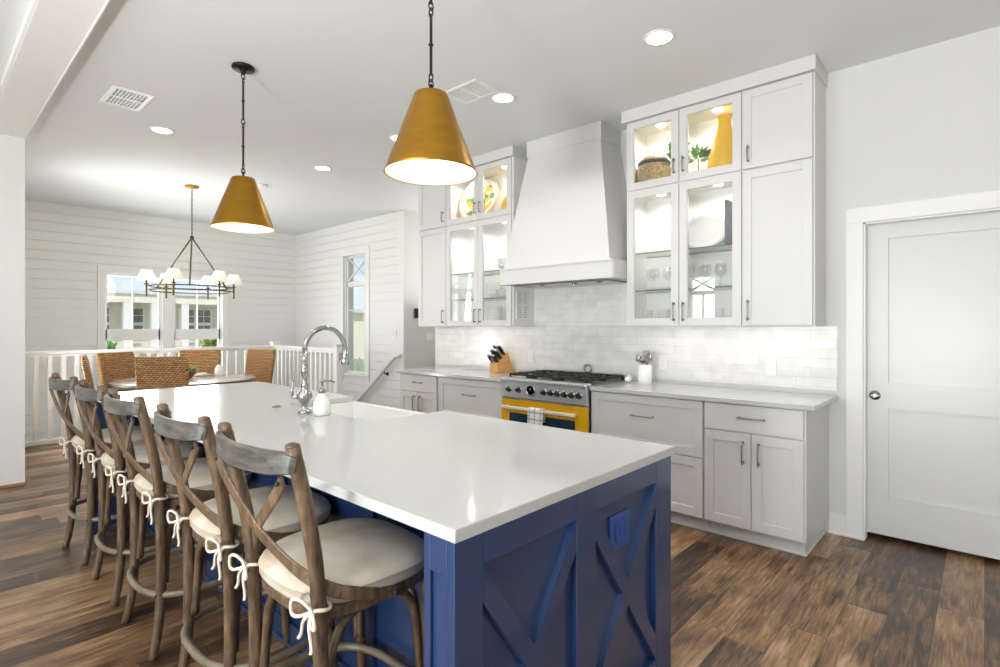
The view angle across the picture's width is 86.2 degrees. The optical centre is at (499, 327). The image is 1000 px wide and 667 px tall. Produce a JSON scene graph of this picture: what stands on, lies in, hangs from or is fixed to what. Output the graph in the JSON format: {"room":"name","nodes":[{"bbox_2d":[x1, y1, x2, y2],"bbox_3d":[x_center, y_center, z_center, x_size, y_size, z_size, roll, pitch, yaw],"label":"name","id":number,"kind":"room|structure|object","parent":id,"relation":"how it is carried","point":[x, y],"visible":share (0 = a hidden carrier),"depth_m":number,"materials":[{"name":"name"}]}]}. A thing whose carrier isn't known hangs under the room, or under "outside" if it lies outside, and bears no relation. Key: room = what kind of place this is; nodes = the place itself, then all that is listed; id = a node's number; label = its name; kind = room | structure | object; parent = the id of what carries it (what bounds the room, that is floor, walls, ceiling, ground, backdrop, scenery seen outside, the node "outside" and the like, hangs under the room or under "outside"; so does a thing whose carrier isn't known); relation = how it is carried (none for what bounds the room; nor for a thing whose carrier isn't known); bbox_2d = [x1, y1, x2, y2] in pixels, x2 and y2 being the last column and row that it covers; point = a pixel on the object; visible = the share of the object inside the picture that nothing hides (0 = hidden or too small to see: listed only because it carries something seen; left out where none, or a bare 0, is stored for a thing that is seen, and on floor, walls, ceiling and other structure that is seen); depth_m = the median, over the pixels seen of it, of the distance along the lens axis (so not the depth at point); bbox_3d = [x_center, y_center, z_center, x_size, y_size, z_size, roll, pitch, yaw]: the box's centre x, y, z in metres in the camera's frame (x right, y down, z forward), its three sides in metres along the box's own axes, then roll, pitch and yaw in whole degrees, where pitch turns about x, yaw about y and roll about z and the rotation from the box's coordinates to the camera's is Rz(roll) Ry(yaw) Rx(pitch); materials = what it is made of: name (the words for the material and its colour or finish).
{"room":"kitchen","nodes":[
{"label":"kitchen","id":0,"kind":"room"},
{"bbox_2d":[0,134,24,485],"bbox_3d":[-5.386,1.285,5.622,3.263,5.950,0.234,0,0,42],"label":"wall","id":1,"kind":"structure","parent":0,"point":[12,148],"depth_m":4.55,"materials":[{"name":"white paint"}]},
{"bbox_2d":[0,0,109,138],"bbox_3d":[-0.427,-1.657,1.118,10.135,0.065,0.253,0,0,42],"label":"ceiling beam","id":2,"kind":"structure","parent":1,"relation":"attached to","point":[52,33],"depth_m":3.21,"materials":[{"name":"white paint"}]},
{"bbox_2d":[25,200,296,441],"bbox_3d":[-5.274,1.285,8.326,0.200,5.950,4.650,0,0,42],"label":"wall","id":3,"kind":"structure","parent":0,"point":[65,245],"depth_m":7.72,"materials":[{"name":"white paint"}]},
{"bbox_2d":[97,265,161,385],"bbox_3d":[-5.485,0.133,8.003,0.162,2.041,0.907,0,0,42],"label":"window","id":4,"kind":"structure","parent":3,"relation":"in","point":[104,334],"depth_m":7.82,"materials":[{"name":"white paint"}]},
{"bbox_2d":[162,270,173,356],"bbox_3d":[-5.153,0.100,8.300,0.034,1.980,0.165,0,0,42],"label":"trim","id":5,"kind":"structure","parent":3,"relation":"attached to","point":[167,303],"depth_m":8.28,"materials":[{"name":"white paint"}]},
{"bbox_2d":[174,270,228,372],"bbox_3d":[-4.893,0.133,8.656,0.162,2.069,0.925,0,0,42],"label":"window","id":6,"kind":"structure","parent":3,"relation":"in","point":[179,334],"depth_m":8.82,"materials":[{"name":"white paint"}]},
{"bbox_2d":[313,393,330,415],"bbox_3d":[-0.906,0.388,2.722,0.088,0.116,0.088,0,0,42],"label":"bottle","id":7,"kind":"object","parent":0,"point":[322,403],"depth_m":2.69,"materials":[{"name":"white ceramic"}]},
{"bbox_2d":[296,210,403,407],"bbox_3d":[-2.513,1.285,8.839,3.198,5.950,0.180,0,0,42],"label":"wall","id":8,"kind":"structure","parent":0,"point":[317,252],"depth_m":8.36,"materials":[{"name":"white paint"}]},
{"bbox_2d":[340,246,401,401],"bbox_3d":[-2.014,-0.003,8.278,1.644,2.514,0.221,0,0,42],"label":"window","id":9,"kind":"structure","parent":8,"relation":"in","point":[348,284],"depth_m":8.52,"materials":[{"name":"white paint"}]},
{"bbox_2d":[404,210,434,368],"bbox_3d":[-0.985,-0.165,8.233,0.120,3.050,1.304,0,0,42],"label":"wall","id":10,"kind":"structure","parent":0,"point":[419,352],"depth_m":7.82,"materials":[{"name":"white paint"}]},
{"bbox_2d":[0,0,999,235],"bbox_3d":[-1.500,-1.750,2.440,13.700,0.120,10.800,0,0,42],"label":"ceiling","id":11,"kind":"structure","parent":0,"point":[330,84],"depth_m":3.54,"materials":[{"name":"white paint"}]},
{"bbox_2d":[99,85,153,111],"bbox_3d":[-2.757,-1.686,3.946,0.395,0.008,0.252,0,0,42],"label":"ceiling vent","id":12,"kind":"object","parent":11,"relation":"in","point":[118,96],"visible":1,"depth_m":3.94,"materials":[{"name":"white metal"}]},
{"bbox_2d":[149,126,174,133],"bbox_3d":[-2.893,-1.686,4.576,0.184,0.007,0.184,0,0,42],"label":"recessed light","id":13,"kind":"object","parent":11,"relation":"in","point":[158,129],"visible":1,"depth_m":4.57,"materials":[{"name":"white paint"}]},
{"bbox_2d":[137,184,241,298],"bbox_3d":[-3.682,-1.026,6.390,1.051,1.328,1.085,0,0,42],"label":"chandelier","id":14,"kind":"object","parent":11,"relation":"hanging from","point":[172,274],"visible":1,"depth_m":6.24,"materials":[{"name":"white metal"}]},
{"bbox_2d":[210,62,274,233],"bbox_3d":[-1.665,-1.165,3.466,0.385,1.050,0.385,0,0,42],"label":"pendant lamp","id":15,"kind":"object","parent":11,"relation":"hanging from","point":[241,208],"visible":1,"depth_m":3.39,"materials":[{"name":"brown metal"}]},
{"bbox_2d":[257,183,267,188],"bbox_3d":[-2.823,-1.674,6.340,0.140,0.030,0.140,0,0,42],"label":"smoke detector","id":16,"kind":"object","parent":11,"relation":"attached to","point":[260,185],"visible":0.91,"depth_m":6.30,"materials":[{"name":"white paint"}]},
{"bbox_2d":[313,165,331,170],"bbox_3d":[-1.881,-1.686,5.667,0.184,0.007,0.184,0,0,42],"label":"recessed light","id":17,"kind":"object","parent":11,"relation":"in","point":[319,167],"visible":1,"depth_m":5.67,"materials":[{"name":"white paint"}]},
{"bbox_2d":[383,0,476,185],"bbox_3d":[-0.286,-1.163,2.215,0.385,1.052,0.385,0,0,42],"label":"pendant lamp","id":18,"kind":"object","parent":11,"relation":"hanging from","point":[430,148],"visible":1,"depth_m":2.13,"materials":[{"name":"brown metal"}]},
{"bbox_2d":[446,79,499,104],"bbox_3d":[-0.210,-1.686,3.836,0.345,0.008,0.252,0,0,42],"label":"ceiling vent","id":19,"kind":"object","parent":11,"relation":"in","point":[474,90],"visible":0.87,"depth_m":3.83,"materials":[{"name":"white metal"}]},
{"bbox_2d":[491,92,515,102],"bbox_3d":[0.025,-1.686,3.933,0.184,0.007,0.184,0,0,42],"label":"recessed light","id":20,"kind":"object","parent":11,"relation":"in","point":[502,97],"visible":1,"depth_m":3.92,"materials":[{"name":"white paint"}]},
{"bbox_2d":[643,29,675,45],"bbox_3d":[0.927,-1.686,3.114,0.184,0.007,0.184,0,0,42],"label":"recessed light","id":21,"kind":"object","parent":11,"relation":"in","point":[659,37],"visible":1,"depth_m":3.11,"materials":[{"name":"white paint"}]},
{"bbox_2d":[0,442,999,666],"bbox_3d":[-0.967,1.420,1.956,12.260,0.120,10.800,0,0,42],"label":"floor","id":22,"kind":"structure","parent":0,"point":[879,600],"depth_m":2.64,"materials":[{"name":"brown wood"}]},
{"bbox_2d":[81,355,94,388],"bbox_3d":[-4.328,0.833,5.917,0.470,1.057,0.495,0,0,-36],"label":"dining chair","id":23,"kind":"object","parent":22,"relation":"on","point":[85,363],"visible":0.23,"depth_m":5.62,"materials":[{"name":"brown wicker"}]},
{"bbox_2d":[48,372,162,565],"bbox_3d":[-2.430,0.820,3.316,0.550,1.088,0.568,0,0,39],"label":"bar stool","id":24,"kind":"object","parent":22,"relation":"on","point":[81,443],"visible":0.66,"depth_m":3.13,"materials":[{"name":"brown wood"}]},
{"bbox_2d":[71,426,162,450],"bbox_3d":[-2.396,0.685,3.357,0.450,0.082,0.449,0,0,39],"label":"cushion","id":25,"kind":"object","parent":24,"relation":"on","point":[78,442],"depth_m":3.18,"materials":[{"name":"fabric"}]},
{"bbox_2d":[96,351,136,391],"bbox_3d":[-4.505,0.833,6.513,0.470,1.057,0.495,0,0,12],"label":"dining chair","id":26,"kind":"object","parent":22,"relation":"on","point":[111,366],"visible":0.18,"depth_m":6.50,"materials":[{"name":"brown wicker"}]},
{"bbox_2d":[75,379,206,607],"bbox_3d":[-1.922,0.820,2.869,0.550,1.088,0.568,0,0,42],"label":"bar stool","id":27,"kind":"object","parent":22,"relation":"on","point":[111,462],"visible":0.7,"depth_m":2.69,"materials":[{"name":"brown wood"}]},
{"bbox_2d":[100,440,203,470],"bbox_3d":[-1.885,0.685,2.908,0.450,0.082,0.449,0,0,42],"label":"cushion","id":28,"kind":"object","parent":27,"relation":"on","point":[110,462],"depth_m":2.75,"materials":[{"name":"fabric"}]},
{"bbox_2d":[25,345,272,446],"bbox_3d":[-4.521,0.818,7.058,0.070,1.085,3.056,0,0,42],"label":"stair railing","id":29,"kind":"object","parent":22,"relation":"on","point":[76,353],"visible":0.3,"depth_m":6.33,"materials":[{"name":"white paint"}]},
{"bbox_2d":[134,356,188,389],"bbox_3d":[-3.586,0.833,5.786,0.495,1.057,0.470,0,0,-14],"label":"dining chair","id":30,"kind":"object","parent":22,"relation":"on","point":[170,371],"visible":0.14,"depth_m":5.58,"materials":[{"name":"brown wicker"}]},
{"bbox_2d":[104,388,250,660],"bbox_3d":[-1.463,0.820,2.452,0.550,1.088,0.568,0,0,42],"label":"bar stool","id":31,"kind":"object","parent":22,"relation":"on","point":[155,486],"visible":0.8,"depth_m":2.27,"materials":[{"name":"brown wood"}]},
{"bbox_2d":[133,457,250,497],"bbox_3d":[-1.426,0.685,2.492,0.450,0.082,0.449,0,0,42],"label":"cushion","id":32,"kind":"object","parent":31,"relation":"on","point":[200,481],"depth_m":2.32,"materials":[{"name":"fabric"}]},
{"bbox_2d":[108,373,255,389],"bbox_3d":[-3.730,0.985,6.352,1.504,0.748,1.504,0,0,42],"label":"dining table","id":33,"kind":"object","parent":22,"relation":"on","point":[128,383],"visible":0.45,"depth_m":6.15,"materials":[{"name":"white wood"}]},
{"bbox_2d":[214,365,223,375],"bbox_3d":[-3.575,0.543,6.806,0.110,0.135,0.110,0,0,42],"label":"ceramic vase","id":34,"kind":"object","parent":33,"relation":"on","point":[219,370],"visible":1,"depth_m":6.77,"materials":[{"name":"white ceramic"}]},
{"bbox_2d":[179,350,220,373],"bbox_3d":[-3.988,0.833,7.045,0.495,1.057,0.470,0,0,-20],"label":"dining chair","id":35,"kind":"object","parent":22,"relation":"on","point":[207,361],"visible":0.14,"depth_m":7.22,"materials":[{"name":"brown wicker"}]},
{"bbox_2d":[153,403,337,666],"bbox_3d":[-0.933,0.820,1.972,0.550,1.088,0.568,0,0,42],"label":"bar stool","id":36,"kind":"object","parent":22,"relation":"on","point":[215,523],"visible":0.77,"depth_m":1.83,"materials":[{"name":"brown wood"}]},
{"bbox_2d":[189,485,330,544],"bbox_3d":[-0.896,0.685,2.011,0.450,0.082,0.449,0,0,42],"label":"cushion","id":37,"kind":"object","parent":36,"relation":"on","point":[283,521],"depth_m":1.88,"materials":[{"name":"fabric"}]},
{"bbox_2d":[245,349,275,382],"bbox_3d":[-3.386,0.833,7.211,0.495,1.057,0.470,0,0,22],"label":"dining chair","id":38,"kind":"object","parent":22,"relation":"on","point":[260,363],"visible":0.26,"depth_m":7.34,"materials":[{"name":"brown wicker"}]},
{"bbox_2d":[214,422,423,666],"bbox_3d":[-0.507,0.820,1.586,0.550,1.088,0.568,0,0,42],"label":"bar stool","id":39,"kind":"object","parent":22,"relation":"on","point":[345,568],"visible":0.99,"depth_m":1.48,"materials":[{"name":"brown wood"}]},
{"bbox_2d":[258,518,423,604],"bbox_3d":[-0.470,0.685,1.625,0.450,0.082,0.449,0,0,42],"label":"cushion","id":40,"kind":"object","parent":39,"relation":"on","point":[366,560],"depth_m":1.51,"materials":[{"name":"fabric"}]},
{"bbox_2d":[90,401,670,666],"bbox_3d":[-1.050,0.918,2.781,3.559,0.884,1.098,0,0,42],"label":"kitchen island","id":41,"kind":"object","parent":22,"relation":"on","point":[583,579],"visible":0.23,"depth_m":1.57,"materials":[{"name":"blue paint"}]},
{"bbox_2d":[97,381,674,543],"bbox_3d":[-1.046,0.461,2.793,3.579,0.030,1.127,0,0,42],"label":"island countertop","id":42,"kind":"structure","parent":41,"relation":"on","point":[454,477],"depth_m":1.89,"materials":[{"name":"white stone"}]},
{"bbox_2d":[291,325,348,413],"bbox_3d":[-0.952,0.217,2.864,0.082,0.457,0.319,0,0,42],"label":"kitchen faucet","id":43,"kind":"object","parent":42,"relation":"on","point":[304,396],"visible":1,"depth_m":2.78,"materials":[{"name":"silver metal"}]},
{"bbox_2d":[313,380,334,415],"bbox_3d":[-0.905,0.357,2.725,0.088,0.178,0.094,0,0,20],"label":"soap dispenser","id":44,"kind":"object","parent":42,"relation":"on","point":[322,403],"visible":1,"depth_m":2.69,"materials":[{"name":"white ceramic"}]},
{"bbox_2d":[308,401,424,420],"bbox_3d":[-0.773,0.589,2.996,0.894,0.222,0.484,0,0,42],"label":"sink","id":45,"kind":"object","parent":42,"relation":"in","point":[360,410],"visible":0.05,"depth_m":3.32,"materials":[{"name":"white ceramic"}]},
{"bbox_2d":[608,508,629,549],"bbox_3d":[0.391,0.661,1.748,0.009,0.113,0.131,0,0,42],"label":"outlet plate","id":46,"kind":"object","parent":41,"relation":"attached to","point":[618,518],"depth_m":1.74,"materials":[{"name":"blue plastic"}]},
{"bbox_2d":[400,373,439,412],"bbox_3d":[-0.636,0.918,5.653,0.611,0.883,0.654,0,0,42],"label":"base cabinet","id":47,"kind":"object","parent":22,"relation":"on","point":[420,393],"visible":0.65,"depth_m":5.41,"materials":[{"name":"white paint"}]},
{"bbox_2d":[439,377,502,418],"bbox_3d":[-0.094,0.918,5.161,0.846,0.883,0.654,0,0,42],"label":"base cabinet","id":48,"kind":"object","parent":22,"relation":"on","point":[467,396],"visible":0.3,"depth_m":4.94,"materials":[{"name":"white paint"}]},
{"bbox_2d":[397,366,530,381],"bbox_3d":[-0.324,0.461,5.378,1.495,0.030,0.642,0,0,42],"label":"countertop","id":49,"kind":"structure","parent":48,"relation":"on","point":[453,372],"depth_m":5.29,"materials":[{"name":"white stone"}]},
{"bbox_2d":[490,352,513,372],"bbox_3d":[0.018,0.347,5.310,0.222,0.198,0.124,0,0,-42],"label":"knife block","id":50,"kind":"object","parent":49,"relation":"on","point":[504,365],"visible":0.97,"depth_m":5.25,"materials":[{"name":"brown wood"}]},
{"bbox_2d":[500,370,625,432],"bbox_3d":[0.530,0.826,4.546,0.878,0.868,0.703,0,0,42],"label":"range","id":51,"kind":"object","parent":22,"relation":"on","point":[565,396],"visible":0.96,"depth_m":4.29,"materials":[{"name":"metal"}]},
{"bbox_2d":[527,407,545,425],"bbox_3d":[0.291,0.779,4.296,0.153,0.262,0.046,0,0,42],"label":"dish towel","id":52,"kind":"object","parent":51,"relation":"hanging from","point":[536,416],"visible":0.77,"depth_m":4.27,"materials":[{"name":"white fabric"}]},
{"bbox_2d":[519,372,625,385],"bbox_3d":[0.563,0.436,4.582,0.878,0.052,0.605,0,0,42],"label":"cooktop","id":53,"kind":"object","parent":51,"relation":"in","point":[592,379],"depth_m":4.43,"materials":[{"name":"metal"}]},
{"bbox_2d":[591,391,708,531],"bbox_3d":[1.202,0.918,3.986,0.855,0.883,0.654,0,0,42],"label":"base cabinet","id":54,"kind":"object","parent":22,"relation":"on","point":[679,423],"visible":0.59,"depth_m":3.64,"materials":[{"name":"white paint"}]},
{"bbox_2d":[590,380,837,410],"bbox_3d":[1.447,0.461,3.773,1.496,0.030,0.642,0,0,42],"label":"countertop","id":55,"kind":"structure","parent":54,"relation":"on","point":[766,398],"depth_m":3.57,"materials":[{"name":"white stone"}]},
{"bbox_2d":[638,364,651,383],"bbox_3d":[1.151,0.369,4.247,0.110,0.152,0.110,0,0,42],"label":"utensil crock","id":56,"kind":"object","parent":55,"relation":"on","point":[644,371],"visible":0.96,"depth_m":4.20,"materials":[{"name":"white ceramic"}]},
{"bbox_2d":[705,401,828,556],"bbox_3d":[1.740,0.918,3.498,0.590,0.883,0.654,0,0,42],"label":"base cabinet","id":57,"kind":"object","parent":22,"relation":"on","point":[767,468],"visible":0.98,"depth_m":3.28,"materials":[{"name":"white paint"}]},
{"bbox_3d":[-3.845,2.810,6.486,1.910,2.899,3.116,0,0,42],"label":"stair edge","id":58,"kind":"structure","parent":22,"relation":"attached to","visible":0},
{"bbox_2d":[270,341,279,383],"bbox_3d":[-3.464,0.788,8.223,0.116,1.141,0.116,0,0,42],"label":"newel post","id":59,"kind":"object","parent":58,"relation":"on","point":[274,380],"visible":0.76,"depth_m":8.19,"materials":[{"name":"white paint"}]},
{"bbox_2d":[274,345,332,392],"bbox_3d":[-2.797,0.818,7.619,1.720,1.085,0.070,0,0,42],"label":"stair railing","id":60,"kind":"object","parent":58,"relation":"on","point":[289,358],"visible":0.44,"depth_m":7.54,"materials":[{"name":"white paint"}]},
{"bbox_2d":[332,344,342,394],"bbox_3d":[-2.127,0.788,7.011,0.116,1.141,0.116,0,0,42],"label":"newel post","id":61,"kind":"object","parent":58,"relation":"on","point":[337,367],"visible":0.64,"depth_m":6.98,"materials":[{"name":"white paint"}]},
{"bbox_2d":[435,26,999,513],"bbox_3d":[2.564,-0.165,3.296,8.830,3.050,0.152,0,0,42],"label":"wall","id":62,"kind":"structure","parent":0,"point":[921,123],"depth_m":3.52,"materials":[{"name":"white paint"}]},
{"bbox_2d":[418,227,446,326],"bbox_3d":[-0.640,-0.533,5.864,0.462,1.049,0.367,0,0,42],"label":"upper cabinet","id":63,"kind":"object","parent":62,"relation":"attached to","point":[431,243],"visible":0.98,"depth_m":5.76,"materials":[{"name":"white paint"}]},
{"bbox_2d":[418,185,446,231],"bbox_3d":[-0.640,-1.327,5.864,0.462,0.538,0.367,0,0,42],"label":"upper cabinet","id":64,"kind":"object","parent":62,"relation":"attached to","point":[431,199],"visible":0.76,"depth_m":5.77,"materials":[{"name":"white paint"}]},
{"bbox_2d":[446,157,526,226],"bbox_3d":[-0.129,-1.327,5.401,0.916,0.538,0.367,0,0,42],"label":"upper cabinet","id":65,"kind":"object","parent":62,"relation":"attached to","point":[508,173],"visible":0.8,"depth_m":5.28,"materials":[{"name":"white wood"}]},
{"bbox_2d":[458,182,473,216],"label":"plate","id":66,"kind":"object","parent":65,"relation":"in","point":[465,205],"depth_m":5.63,"materials":[{"name":"white ceramic"}]},
{"bbox_2d":[484,178,497,212],"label":"plate","id":67,"kind":"object","parent":65,"relation":"in","point":[490,186],"depth_m":5.42,"materials":[{"name":"white ceramic"}]},
{"bbox_2d":[472,145,527,166],"bbox_3d":[-0.290,-1.643,5.558,1.417,0.092,0.353,0,0,42],"label":"trim","id":68,"kind":"structure","parent":65,"relation":"on","point":[510,151],"depth_m":5.08,"materials":[{"name":"white paint"}]},
{"bbox_2d":[501,196,505,208],"bbox_3d":[0.117,-1.204,5.199,0.210,0.254,0.210,0,0,42],"label":"lemon jar","id":69,"kind":"object","parent":65,"relation":"in","point":[503,203],"visible":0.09,"depth_m":5.14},
{"bbox_2d":[446,214,533,326],"bbox_3d":[-0.129,-0.533,5.401,0.916,1.049,0.367,0,0,42],"label":"upper cabinet","id":70,"kind":"object","parent":62,"relation":"attached to","point":[473,249],"visible":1,"depth_m":5.56,"materials":[{"name":"white wood"}]},
{"bbox_2d":[452,270,499,276],"bbox_3d":[-0.106,-0.549,5.426,0.876,0.009,0.275,0,0,42],"label":"glass shelf","id":71,"kind":"object","parent":70,"relation":"attached to","point":[495,273],"depth_m":5.52,"materials":[{"name":"clear glass"}]},
{"bbox_2d":[452,297,505,301],"bbox_3d":[-0.106,-0.284,5.426,0.876,0.009,0.275,0,0,42],"label":"glass shelf","id":72,"kind":"object","parent":70,"relation":"attached to","point":[454,299],"depth_m":5.56,"materials":[{"name":"clear glass"}]},
{"bbox_2d":[486,292,497,297],"bbox_3d":[-0.062,-0.321,5.321,0.156,0.062,0.156,0,0,42],"label":"bowl","id":73,"kind":"object","parent":70,"relation":"on","point":[490,294],"visible":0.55,"depth_m":5.27,"materials":[{"name":"white ceramic"}]},
{"bbox_2d":[516,290,528,319],"bbox_3d":[0.214,-0.211,5.087,0.008,0.282,0.185,0,0,42],"label":"chart","id":74,"kind":"object","parent":70,"relation":"attached to","point":[522,297],"visible":1,"depth_m":5.08,"materials":[{"name":"white paper"}]},
{"bbox_2d":[528,351,533,362],"bbox_3d":[0.305,0.285,5.234,0.072,0.115,0.010,0,0,42],"label":"outlet cover","id":75,"kind":"object","parent":62,"relation":"attached to","point":[530,353],"visible":1,"depth_m":5.23,"materials":[{"name":"white paint"}]},
{"bbox_2d":[499,120,626,288],"bbox_3d":[0.592,-1.022,4.637,1.175,1.334,0.531,0,0,42],"label":"range hood","id":76,"kind":"object","parent":62,"relation":"attached to","point":[569,229],"visible":0.98,"depth_m":4.47,"materials":[{"name":"white paint"}]},
{"bbox_2d":[659,355,666,369],"bbox_3d":[1.316,0.285,4.317,0.072,0.115,0.010,0,0,42],"label":"outlet cover","id":77,"kind":"object","parent":62,"relation":"attached to","point":[662,359],"visible":1,"depth_m":4.32,"materials":[{"name":"white paint"}]},
{"bbox_2d":[627,171,742,325],"bbox_3d":[1.407,-0.533,4.008,0.873,1.049,0.367,0,0,42],"label":"upper cabinet","id":78,"kind":"object","parent":62,"relation":"attached to","point":[657,218],"visible":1,"depth_m":4.07,"materials":[{"name":"white wood"}]},
{"bbox_2d":[635,244,731,258],"bbox_3d":[1.430,-0.573,4.033,0.833,0.009,0.275,0,0,42],"label":"glass shelf","id":79,"kind":"object","parent":78,"relation":"attached to","point":[719,250],"depth_m":4.11,"materials":[{"name":"clear glass"}]},
{"bbox_2d":[635,286,731,292],"bbox_3d":[1.430,-0.284,4.033,0.833,0.009,0.275,0,0,42],"label":"glass shelf","id":80,"kind":"object","parent":78,"relation":"attached to","point":[703,289],"depth_m":4.06,"materials":[{"name":"clear glass"}]},
{"bbox_2d":[688,213,723,249],"bbox_3d":[1.538,-0.724,4.040,0.388,0.275,0.068,0,0,43],"label":"oval platter","id":81,"kind":"object","parent":78,"relation":"on","point":[704,230],"visible":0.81,"depth_m":4.04,"materials":[{"name":"white ceramic"}]},
{"bbox_2d":[724,200,731,247],"bbox_3d":[1.660,-0.739,3.840,0.024,0.322,0.200,0,0,42],"label":"serving board","id":82,"kind":"object","parent":78,"relation":"on","point":[727,204],"visible":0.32,"depth_m":3.78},
{"bbox_2d":[627,92,742,192],"bbox_3d":[1.407,-1.327,4.008,0.873,0.538,0.367,0,0,42],"label":"upper cabinet","id":83,"kind":"object","parent":62,"relation":"attached to","point":[695,124],"visible":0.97,"depth_m":3.98,"materials":[{"name":"white wood"}]},
{"bbox_2d":[636,152,670,181],"bbox_3d":[1.214,-1.230,4.212,0.270,0.306,0.270,0,0,42],"label":"woven basket","id":84,"kind":"object","parent":83,"relation":"in","point":[653,166],"visible":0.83,"depth_m":4.10,"materials":[{"name":"brown wicker"}]},
{"bbox_2d":[688,144,710,169],"bbox_3d":[1.469,-1.221,3.974,0.270,0.284,0.128,0,0,42],"label":"leafy sprig","id":85,"kind":"object","parent":83,"relation":"in","point":[695,152],"visible":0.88,"depth_m":3.95,"materials":[{"name":"green plant"}]},
{"bbox_2d":[713,108,722,112],"bbox_3d":[1.579,-1.574,3.873,0.068,0.008,0.068,0,0,42],"label":"puck light","id":86,"kind":"object","parent":83,"relation":"on","point":[716,110],"depth_m":3.87,"materials":[{"name":"white plastic"}]},
{"bbox_2d":[707,113,731,167],"bbox_3d":[1.614,-1.298,3.842,0.244,0.440,0.244,0,0,42],"label":"vase","id":87,"kind":"object","parent":83,"relation":"in","point":[720,154],"visible":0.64,"depth_m":3.78,"materials":[{"name":"yellow ceramic"}]},
{"bbox_2d":[621,54,827,126],"bbox_3d":[1.567,-1.643,3.874,1.341,0.092,0.353,0,0,42],"label":"trim","id":88,"kind":"structure","parent":83,"relation":"on","point":[811,63],"depth_m":3.63,"materials":[{"name":"white paint"}]},
{"bbox_3d":[1.354,-1.150,4.091,0.096,0.145,0.096,0,0,42],"label":"pot","id":89,"kind":"object","parent":83,"relation":"in","visible":0},
{"bbox_2d":[665,141,692,164],"bbox_3d":[1.357,-1.274,4.092,0.272,0.334,0.177,0,0,42],"label":"leafy sprig","id":90,"kind":"object","parent":89,"relation":"in","point":[668,154],"visible":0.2,"depth_m":4.08,"materials":[{"name":"green plant"}]},
{"bbox_2d":[765,359,775,375],"bbox_3d":[1.913,0.285,3.776,0.072,0.115,0.010,0,0,42],"label":"outlet cover","id":91,"kind":"object","parent":62,"relation":"attached to","point":[770,365],"visible":1,"depth_m":3.78,"materials":[{"name":"white paint"}]},
{"bbox_2d":[768,363,772,372],"bbox_3d":[1.910,0.285,3.774,0.032,0.066,0.004,0,0,42],"label":"socket","id":92,"kind":"object","parent":91,"relation":"attached to","point":[770,365],"depth_m":3.77,"materials":[{"name":"white plastic"}]},
{"bbox_2d":[743,158,825,325],"bbox_3d":[1.890,-0.533,3.570,0.429,1.049,0.367,0,0,42],"label":"upper cabinet","id":93,"kind":"object","parent":62,"relation":"attached to","point":[784,205],"visible":1,"depth_m":3.46,"materials":[{"name":"white paint"}]},
{"bbox_2d":[743,72,825,170],"bbox_3d":[1.890,-1.327,3.570,0.429,0.538,0.367,0,0,42],"label":"upper cabinet","id":94,"kind":"object","parent":62,"relation":"attached to","point":[784,121],"visible":0.99,"depth_m":3.46,"materials":[{"name":"white paint"}]},
{"bbox_2d":[824,518,828,531],"bbox_3d":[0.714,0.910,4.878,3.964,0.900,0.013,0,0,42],"label":"trim","id":95,"kind":"structure","parent":62,"relation":"attached to","point":[826,524],"depth_m":3.55,"materials":[{"name":"white paint"}]},
{"bbox_2d":[828,511,845,536],"bbox_3d":[2.214,1.290,3.506,0.100,0.140,0.032,0,0,42],"label":"baseboard","id":96,"kind":"structure","parent":62,"relation":"attached to","point":[837,521],"depth_m":3.50,"materials":[{"name":"white paint"}]},
{"bbox_2d":[846,190,999,559],"bbox_3d":[2.731,0.296,3.129,1.178,2.128,0.165,0,0,42],"label":"door","id":97,"kind":"structure","parent":62,"relation":"in","point":[923,292],"depth_m":3.29,"materials":[{"name":"white paint"}]},
{"bbox_3d":[-6.006,-0.165,2.632,0.165,3.050,5.030,0,0,42],"label":"wall","id":98,"kind":"structure","parent":0,"visible":0},
{"bbox_2d":[0,482,24,488],"bbox_3d":[-5.826,1.346,2.693,0.020,0.028,5.164,0,0,42],"label":"baseboard","id":99,"kind":"structure","parent":98,"relation":"attached to","point":[21,483],"depth_m":4.54,"materials":[{"name":"brown wood"}]},
{"bbox_3d":[-4.395,4.510,17.484,110.000,0.100,100.000,0,0,42],"label":"ground","id":100,"kind":"structure","parent":0,"visible":0},
{"bbox_2d":[107,341,116,348],"bbox_3d":[-7.240,2.273,9.598,0.634,4.375,0.587,0,0,4],"label":"bush","id":101,"kind":"object","parent":100,"relation":"on","point":[110,344],"visible":0.07,"depth_m":9.64,"materials":[{"name":"green plant"}]},
{"bbox_2d":[107,275,216,356],"bbox_3d":[-15.872,1.030,23.436,9.800,6.860,12.600,0,0,42],"label":"house","id":102,"kind":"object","parent":100,"relation":"on","point":[119,288],"visible":0.24,"depth_m":21.35,"materials":[{"name":"beige"}]},
{"bbox_2d":[198,339,216,346],"bbox_3d":[-5.793,2.244,10.874,0.705,4.434,0.634,0,0,42],"label":"bush","id":103,"kind":"object","parent":100,"relation":"on","point":[207,342],"visible":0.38,"depth_m":10.74,"materials":[{"name":"green plant"}]},
{"bbox_2d":[354,275,364,363],"bbox_3d":[-8.600,0.695,31.083,8.300,7.530,6.300,0,0,42],"label":"house","id":104,"kind":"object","parent":100,"relation":"on","point":[358,291],"visible":0.03,"depth_m":27.17,"materials":[{"name":"beige"}]},
{"label":"outside","id":105,"kind":"structure","parent":0,"visible":0},
{"bbox_2d":[354,359,363,370],"bbox_3d":[-4.219,1.230,11.723,5.200,1.060,1.700,0,0,42],"label":"balcony railing","id":106,"kind":"object","parent":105,"point":[356,361],"visible":0.02,"depth_m":11.66,"materials":[{"name":"white paint"}]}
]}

